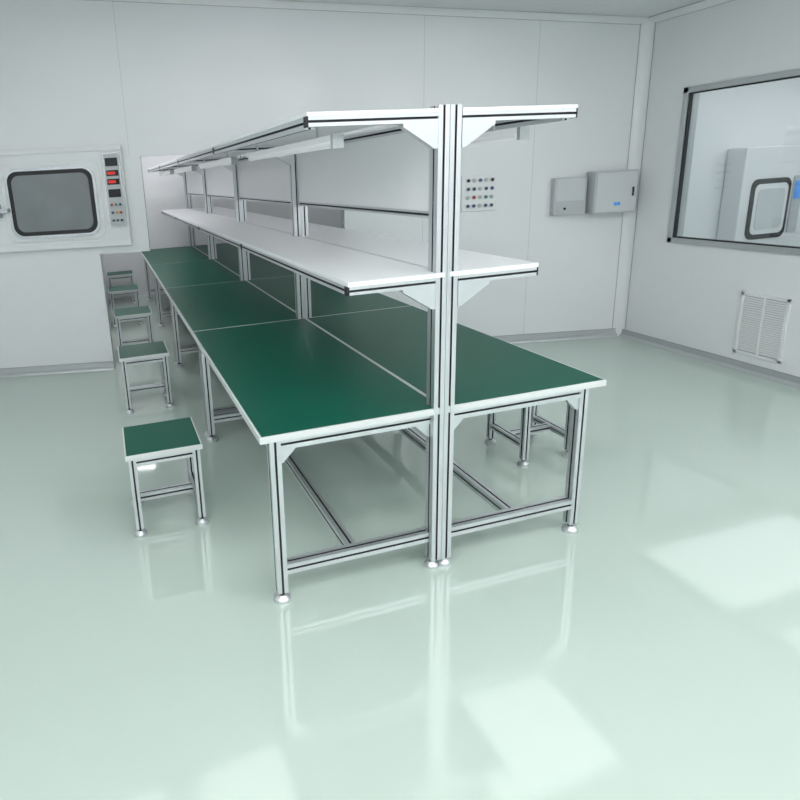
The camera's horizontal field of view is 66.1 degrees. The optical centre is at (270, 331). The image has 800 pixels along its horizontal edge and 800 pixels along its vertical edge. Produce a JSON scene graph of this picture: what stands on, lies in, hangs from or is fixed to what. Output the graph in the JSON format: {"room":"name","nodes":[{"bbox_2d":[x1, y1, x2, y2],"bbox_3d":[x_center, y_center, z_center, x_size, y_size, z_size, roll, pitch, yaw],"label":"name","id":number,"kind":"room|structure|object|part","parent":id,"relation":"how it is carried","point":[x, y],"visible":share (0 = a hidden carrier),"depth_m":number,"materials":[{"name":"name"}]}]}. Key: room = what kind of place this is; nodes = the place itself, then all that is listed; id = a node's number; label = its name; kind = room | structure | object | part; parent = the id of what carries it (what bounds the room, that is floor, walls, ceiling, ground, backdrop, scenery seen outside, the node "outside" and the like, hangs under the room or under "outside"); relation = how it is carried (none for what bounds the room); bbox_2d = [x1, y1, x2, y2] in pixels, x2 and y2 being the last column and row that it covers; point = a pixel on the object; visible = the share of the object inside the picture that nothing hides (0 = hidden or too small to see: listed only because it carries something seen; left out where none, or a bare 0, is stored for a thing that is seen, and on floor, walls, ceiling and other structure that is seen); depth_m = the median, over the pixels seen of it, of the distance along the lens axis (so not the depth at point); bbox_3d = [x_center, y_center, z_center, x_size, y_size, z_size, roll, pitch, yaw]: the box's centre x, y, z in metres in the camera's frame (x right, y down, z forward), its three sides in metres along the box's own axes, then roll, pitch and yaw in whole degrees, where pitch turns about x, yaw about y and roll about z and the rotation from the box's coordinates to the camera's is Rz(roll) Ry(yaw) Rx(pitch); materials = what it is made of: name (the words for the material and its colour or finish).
{"room":"clean room","nodes":[
{"label":"clean room","id":0,"kind":"room"},
{"bbox_2d":[101,254,111,334],"bbox_3d":[-2.155,-1.236,7.299,0.100,2.400,3.690,-7,15,-14],"label":"wall","id":1,"kind":"structure","parent":0,"point":[101,254],"depth_m":7.67,"materials":[{"name":"paint"}]},
{"bbox_2d":[103,154,234,298],"bbox_3d":[-1.546,-1.809,9.360,2.430,2.400,0.100,-7,15,-14],"label":"wall","id":2,"kind":"structure","parent":0,"point":[165,192],"depth_m":9.29,"materials":[{"name":"paint"}]},
{"bbox_2d":[244,154,343,228],"bbox_3d":[0.156,-1.452,7.628,0.100,2.400,4.220,-7,15,-14],"label":"wall","id":3,"kind":"structure","parent":0,"point":[321,216],"depth_m":6.49,"materials":[{"name":"paint"}]},
{"bbox_2d":[0,0,639,368],"bbox_3d":[-1.033,-1.436,5.392,8.915,3.627,0.051,-4,15,-2],"label":"wall","id":4,"kind":"structure","parent":0,"point":[146,79],"depth_m":5.28,"materials":[{"name":"paint"}]},
{"bbox_2d":[0,145,131,252],"bbox_3d":[-2.051,-1.174,5.332,1.512,0.880,0.099,-4,15,-2],"label":"box","id":5,"kind":"object","parent":4,"relation":"attached to","point":[74,197],"visible":1,"depth_m":5.33,"materials":[{"name":"white metal"}]},
{"bbox_3d":[-2.396,-1.079,5.319,0.113,0.120,0.060,-4,15,-2],"label":"handle","id":6,"kind":"part","parent":5,"relation":"part of","materials":[{"name":"silver metal"}]},
{"bbox_3d":[-1.955,-1.162,5.347,0.882,0.680,0.017,-4,15,-2],"label":"door","id":7,"kind":"part","parent":5,"relation":"part of","materials":[{"name":"white metal"}]},
{"bbox_3d":[-1.398,-1.268,5.336,0.149,0.650,0.028,-4,15,-2],"label":"control panel","id":8,"kind":"part","parent":5,"relation":"part of","materials":[{"name":"silver metal"}]},
{"bbox_2d":[0,328,617,376],"bbox_3d":[-0.909,0.287,5.800,8.762,0.078,0.036,-4,15,-2],"label":"baseboard","id":9,"kind":"structure","parent":4,"relation":"attached to","point":[611,332],"depth_m":5.79,"materials":[{"name":"metal"}]},
{"bbox_2d":[91,0,647,327],"bbox_3d":[-0.989,-1.422,5.344,8.792,3.618,0.058,-4,15,-2],"label":"trim","id":10,"kind":"structure","parent":4,"relation":"attached to","point":[272,4],"depth_m":5.12,"materials":[{"name":"paint"}]},
{"bbox_2d":[461,174,496,211],"bbox_3d":[1.939,-1.290,5.537,0.328,0.330,0.026,-4,15,-2],"label":"plate","id":11,"kind":"object","parent":4,"relation":"attached to","point":[464,184],"depth_m":5.54,"materials":[{"name":"white metal"}]},
{"bbox_3d":[1.948,-1.290,5.532,0.262,0.268,0.016,-4,15,-2],"label":"buttons","id":12,"kind":"part","parent":11,"relation":"part of","materials":[{"name":"multicoloured plastic"}]},
{"bbox_2d":[550,177,587,215],"bbox_3d":[2.784,-1.265,5.555,0.308,0.340,0.084,-4,15,-2],"label":"electrical box","id":13,"kind":"object","parent":4,"relation":"attached to","point":[568,195],"visible":1,"depth_m":5.53,"materials":[{"name":"grey metal"}]},
{"bbox_2d":[585,169,638,213],"bbox_3d":[3.158,-1.297,5.519,0.400,0.380,0.174,-4,15,-2],"label":"electrical box","id":14,"kind":"object","parent":4,"relation":"attached to","point":[615,191],"visible":0.97,"depth_m":5.45,"materials":[{"name":"grey metal"}]},
{"bbox_2d":[613,20,655,335],"bbox_3d":[3.402,-1.354,5.586,0.113,2.890,0.046,9,19,38],"label":"trim","id":15,"kind":"structure","parent":4,"relation":"attached to","point":[647,33],"depth_m":5.50,"materials":[{"name":"paint"}]},
{"bbox_2d":[0,294,799,799],"bbox_3d":[1.704,0.594,4.417,13.200,0.100,12.600,-7,15,-14],"label":"floor","id":16,"kind":"structure","parent":0,"point":[650,650],"depth_m":2.42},
{"bbox_2d":[107,270,135,305],"bbox_3d":[-2.242,-0.659,8.960,0.380,0.456,0.380,-7,15,-14],"label":"bar stool","id":17,"kind":"object","parent":16,"relation":"on","point":[119,274],"visible":0.62,"depth_m":8.79,"materials":[{"name":"metal"}]},
{"bbox_2d":[108,284,142,326],"bbox_3d":[-1.865,-0.339,7.650,0.380,0.456,0.380,-7,15,-14],"label":"bar stool","id":18,"kind":"object","parent":16,"relation":"on","point":[127,289],"visible":0.77,"depth_m":7.48,"materials":[{"name":"metal"}]},
{"bbox_2d":[113,306,153,345],"bbox_3d":[-1.427,0.001,6.256,0.380,0.456,0.380,-7,15,-14],"label":"bar stool","id":19,"kind":"object","parent":16,"relation":"on","point":[141,312],"visible":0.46,"depth_m":6.11,"materials":[{"name":"metal"}]},
{"bbox_2d":[118,341,173,413],"bbox_3d":[-1.006,0.360,4.792,0.380,0.456,0.380,-7,15,-14],"label":"bar stool","id":20,"kind":"object","parent":16,"relation":"on","point":[134,354],"visible":1,"depth_m":4.66,"materials":[{"name":"metal"}]},
{"bbox_2d":[122,417,208,538],"bbox_3d":[-0.562,0.760,3.163,0.380,0.456,0.380,-7,15,-14],"label":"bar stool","id":21,"kind":"object","parent":16,"relation":"on","point":[144,444],"visible":1,"depth_m":3.04,"materials":[{"name":"metal"}]},
{"bbox_3d":[-0.562,0.774,3.167,0.380,0.428,0.380,-7,15,-14],"label":"frame","id":22,"kind":"part","parent":21,"relation":"part of","materials":[{"name":"metal"}]},
{"bbox_2d":[140,164,254,324],"bbox_3d":[-0.951,-1.309,8.218,1.610,1.947,1.777,-7,15,-14],"label":"workbench","id":23,"kind":"object","parent":16,"relation":"on","point":[194,181],"visible":0.34,"depth_m":8.03,"materials":[{"name":"metal"}]},
{"bbox_3d":[-1.304,-0.679,8.273,0.750,0.740,1.756,-7,15,-14],"label":"under frame","id":24,"kind":"part","parent":23,"relation":"part of","materials":[{"name":"metal"}]},
{"bbox_2d":[159,168,173,175],"bbox_3d":[-1.372,-2.103,7.798,0.044,0.104,1.374,-7,15,-14],"label":"lamp","id":25,"kind":"object","parent":23,"relation":"attached to","point":[170,172],"depth_m":7.51,"materials":[{"name":"white plastic"}]},
{"bbox_2d":[161,209,207,216],"bbox_3d":[-1.191,-1.620,8.075,0.405,0.018,1.772,-7,15,-14],"label":"shelf","id":26,"kind":"object","parent":23,"relation":"attached to","point":[174,212],"depth_m":7.94,"materials":[{"name":"white laminate"}]},
{"bbox_3d":[-1.014,-2.034,8.056,0.024,0.315,1.708,-7,15,-14],"label":"panel","id":27,"kind":"part","parent":23,"relation":"part of","materials":[{"name":"white laminate"}]},
{"bbox_2d":[191,207,234,212],"bbox_3d":[-0.778,-1.671,8.181,0.405,0.018,1.772,-7,15,-14],"label":"shelf","id":28,"kind":"object","parent":23,"relation":"attached to","point":[215,209],"depth_m":7.96,"materials":[{"name":"white laminate"}]},
{"bbox_2d":[149,155,293,364],"bbox_3d":[-0.473,-0.903,6.559,1.610,1.947,1.776,-7,15,-14],"label":"workbench","id":29,"kind":"object","parent":16,"relation":"on","point":[221,181],"visible":0.34,"depth_m":6.23,"materials":[{"name":"metal"}]},
{"bbox_3d":[-0.826,-0.273,6.613,0.750,0.740,1.756,-7,15,-14],"label":"under frame","id":30,"kind":"part","parent":29,"relation":"part of","materials":[{"name":"metal"}]},
{"bbox_2d":[159,158,205,165],"bbox_3d":[-0.830,-1.788,6.241,0.505,0.014,1.772,-7,15,-14],"label":"shelf","id":31,"kind":"object","parent":29,"relation":"attached to","point":[174,161],"depth_m":5.91,"materials":[{"name":"white metal"}]},
{"bbox_2d":[174,163,196,172],"bbox_3d":[-0.894,-1.696,6.138,0.044,0.104,1.374,-7,15,-14],"label":"lamp","id":32,"kind":"object","parent":29,"relation":"attached to","point":[192,167],"depth_m":5.89,"materials":[{"name":"white plastic"}]},
{"bbox_2d":[176,213,235,225],"bbox_3d":[-0.713,-1.214,6.415,0.405,0.018,1.772,-7,15,-14],"label":"shelf","id":33,"kind":"object","parent":29,"relation":"attached to","point":[196,219],"depth_m":6.30,"materials":[{"name":"white laminate"}]},
{"bbox_3d":[-0.536,-1.627,6.396,0.024,0.315,1.708,-7,15,-14],"label":"panel","id":34,"kind":"part","parent":29,"relation":"part of","materials":[{"name":"white laminate"}]},
{"bbox_2d":[211,212,281,220],"bbox_3d":[-0.300,-1.265,6.522,0.405,0.018,1.772,-7,15,-14],"label":"shelf","id":35,"kind":"object","parent":29,"relation":"attached to","point":[230,215],"depth_m":6.29,"materials":[{"name":"white laminate"}]},
{"bbox_2d":[164,145,411,436],"bbox_3d":[0.005,-0.496,4.899,1.610,1.947,1.776,-7,15,-14],"label":"workbench","id":36,"kind":"object","parent":16,"relation":"on","point":[270,180],"visible":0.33,"depth_m":4.54,"materials":[{"name":"metal"}]},
{"bbox_3d":[-0.348,0.134,4.954,0.750,0.740,1.756,-7,15,-14],"label":"under frame","id":37,"kind":"part","parent":36,"relation":"part of","materials":[{"name":"metal"}]},
{"bbox_2d":[178,146,250,158],"bbox_3d":[-0.352,-1.381,4.582,0.505,0.014,1.772,-7,15,-14],"label":"shelf","id":38,"kind":"object","parent":36,"relation":"attached to","point":[210,149],"depth_m":4.54,"materials":[{"name":"silver metal"}]},
{"bbox_2d":[198,153,238,168],"bbox_3d":[-0.416,-1.290,4.479,0.044,0.104,1.374,-7,15,-14],"label":"lamp","id":39,"kind":"object","parent":36,"relation":"attached to","point":[233,160],"depth_m":4.21,"materials":[{"name":"white plastic"}]},
{"bbox_2d":[199,222,298,243],"bbox_3d":[-0.235,-0.807,4.756,0.405,0.018,1.772,-7,15,-14],"label":"shelf","id":40,"kind":"object","parent":36,"relation":"attached to","point":[231,232],"depth_m":4.55,"materials":[{"name":"white laminate"}]},
{"bbox_3d":[-0.058,-1.220,4.737,0.024,0.315,1.708,-7,15,-14],"label":"panel","id":41,"kind":"part","parent":36,"relation":"part of","materials":[{"name":"white laminate"}]},
{"bbox_2d":[244,218,358,235],"bbox_3d":[0.177,-0.858,4.862,0.405,0.018,1.772,-7,15,-14],"label":"shelf","id":42,"kind":"object","parent":36,"relation":"attached to","point":[284,225],"depth_m":4.64,"materials":[{"name":"white laminate"}]},
{"bbox_2d":[192,104,606,604],"bbox_3d":[0.483,-0.090,3.239,1.610,1.947,1.777,-7,15,-14],"label":"workbench","id":43,"kind":"object","parent":16,"relation":"on","point":[296,383],"visible":1,"depth_m":2.64,"materials":[{"name":"metal"}]},
{"bbox_2d":[246,127,343,160],"bbox_3d":[0.062,-0.883,2.819,0.044,0.104,1.374,-7,15,-14],"label":"lamp","id":44,"kind":"object","parent":43,"relation":"attached to","point":[332,141],"depth_m":2.51,"materials":[{"name":"white plastic"}]},
{"bbox_3d":[0.130,0.540,3.295,0.750,0.740,1.756,-7,15,-14],"label":"under frame","id":45,"kind":"part","parent":43,"relation":"part of","materials":[{"name":"metal"}]},
{"bbox_2d":[213,108,438,147],"bbox_3d":[0.126,-0.974,2.920,0.505,0.014,1.777,-7,15,-14],"label":"shelf","id":46,"kind":"object","parent":43,"relation":"attached to","point":[297,120],"depth_m":2.16,"materials":[{"name":"silver metal"}]},
{"bbox_2d":[241,236,444,286],"bbox_3d":[0.243,-0.400,3.094,0.405,0.018,1.777,-7,15,-14],"label":"shelf","id":47,"kind":"object","parent":43,"relation":"attached to","point":[338,266],"depth_m":2.66,"materials":[{"name":"white laminate"}]},
{"bbox_3d":[0.420,-0.814,3.077,0.024,0.315,1.708,-7,15,-14],"label":"panel","id":48,"kind":"part","parent":43,"relation":"part of","materials":[{"name":"white laminate"}]},
{"bbox_2d":[304,232,538,276],"bbox_3d":[0.656,-0.451,3.201,0.405,0.018,1.777,-7,15,-14],"label":"shelf","id":49,"kind":"object","parent":43,"relation":"attached to","point":[470,263],"depth_m":2.79,"materials":[{"name":"white laminate"}]},
{"bbox_2d":[343,104,577,136],"bbox_3d":[0.708,-1.046,3.070,0.505,0.014,1.777,-7,15,-14],"label":"shelf","id":50,"kind":"object","parent":43,"relation":"attached to","point":[571,108],"depth_m":2.26,"materials":[{"name":"white metal"}]},
{"bbox_3d":[0.872,0.449,3.486,0.750,0.740,1.756,-7,15,-14],"label":"under frame","id":51,"kind":"part","parent":43,"relation":"part of","materials":[{"name":"metal"}]},
{"bbox_2d":[469,124,529,144],"bbox_3d":[0.831,-0.978,3.018,0.044,0.104,1.374,-7,15,-14],"label":"lamp","id":52,"kind":"object","parent":43,"relation":"attached to","point":[519,133],"depth_m":2.48,"materials":[{"name":"white metal"}]},
{"bbox_2d":[485,403,571,467],"bbox_3d":[1.591,0.513,3.648,0.380,0.456,0.380,-7,15,-14],"label":"stool","id":53,"kind":"object","parent":16,"relation":"on","point":[532,424],"visible":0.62,"depth_m":3.60,"materials":[{"name":"metal"}]},
{"bbox_2d":[286,0,701,16],"bbox_3d":[-0.102,-2.048,1.626,8.870,0.854,9.463,-7,15,-14],"label":"ceiling","id":54,"kind":"structure","parent":0,"point":[640,8],"depth_m":4.98,"materials":[{"name":"paint"}]},
{"bbox_2d":[625,0,799,376],"bbox_3d":[4.431,-0.541,2.251,0.100,2.890,7.200,-7,15,-14],"label":"wall","id":55,"kind":"structure","parent":0,"point":[688,295],"depth_m":4.98,"materials":[{"name":"paint"}]},
{"bbox_2d":[648,0,733,22],"bbox_3d":[4.280,-1.904,1.874,0.054,0.057,7.200,-7,15,-14],"label":"trim","id":56,"kind":"structure","parent":55,"relation":"attached to","point":[697,6],"depth_m":4.89,"materials":[{"name":"paint"}]},
{"bbox_2d":[618,329,799,388],"bbox_3d":[4.447,0.829,2.575,0.035,0.078,7.170,-7,15,-14],"label":"baseboard","id":57,"kind":"structure","parent":55,"relation":"attached to","point":[744,367],"depth_m":5.00,"materials":[{"name":"metal"}]},
{"bbox_2d":[667,68,799,254],"bbox_3d":[3.810,-1.223,4.321,0.128,1.290,1.820,-7,15,-14],"label":"frame","id":58,"kind":"object","parent":55,"relation":"attached to","point":[795,72],"visible":0.9,"depth_m":5.03,"materials":[{"name":"metal"}]},
{"bbox_2d":[673,75,799,248],"bbox_3d":[3.777,-1.219,4.313,0.035,1.200,1.730,-7,15,-14],"label":"gasket","id":59,"kind":"object","parent":55,"relation":"attached to","point":[690,101],"visible":1,"depth_m":5.02,"materials":[{"name":"black rubber"}]},
{"bbox_2d":[733,292,791,363],"bbox_3d":[3.820,-0.037,4.636,0.014,0.500,0.360,-7,15,-14],"label":"air vent","id":60,"kind":"object","parent":55,"relation":"in","point":[762,322],"visible":1,"depth_m":4.62,"materials":[{"name":"white metal"}]},
{"bbox_2d":[683,77,799,238],"bbox_3d":[5.356,-1.462,6.354,3.930,2.500,0.100,-7,15,-14],"label":"wall","id":61,"kind":"structure","parent":0,"point":[768,113],"depth_m":6.00,"materials":[{"name":"paint"}]},
{"bbox_2d":[716,145,799,246],"bbox_3d":[5.353,-1.321,6.211,1.440,1.200,0.220,-7,15,-14],"label":"pass box","id":62,"kind":"object","parent":61,"relation":"attached to","point":[760,202],"visible":0.94,"depth_m":6.00,"materials":[{"name":"white metal"}]},
{"bbox_3d":[5.051,-1.250,6.043,0.520,0.600,0.035,-7,15,-14],"label":"door","id":63,"kind":"part","parent":62,"relation":"part of","materials":[{"name":"black plastic"}]}
]}

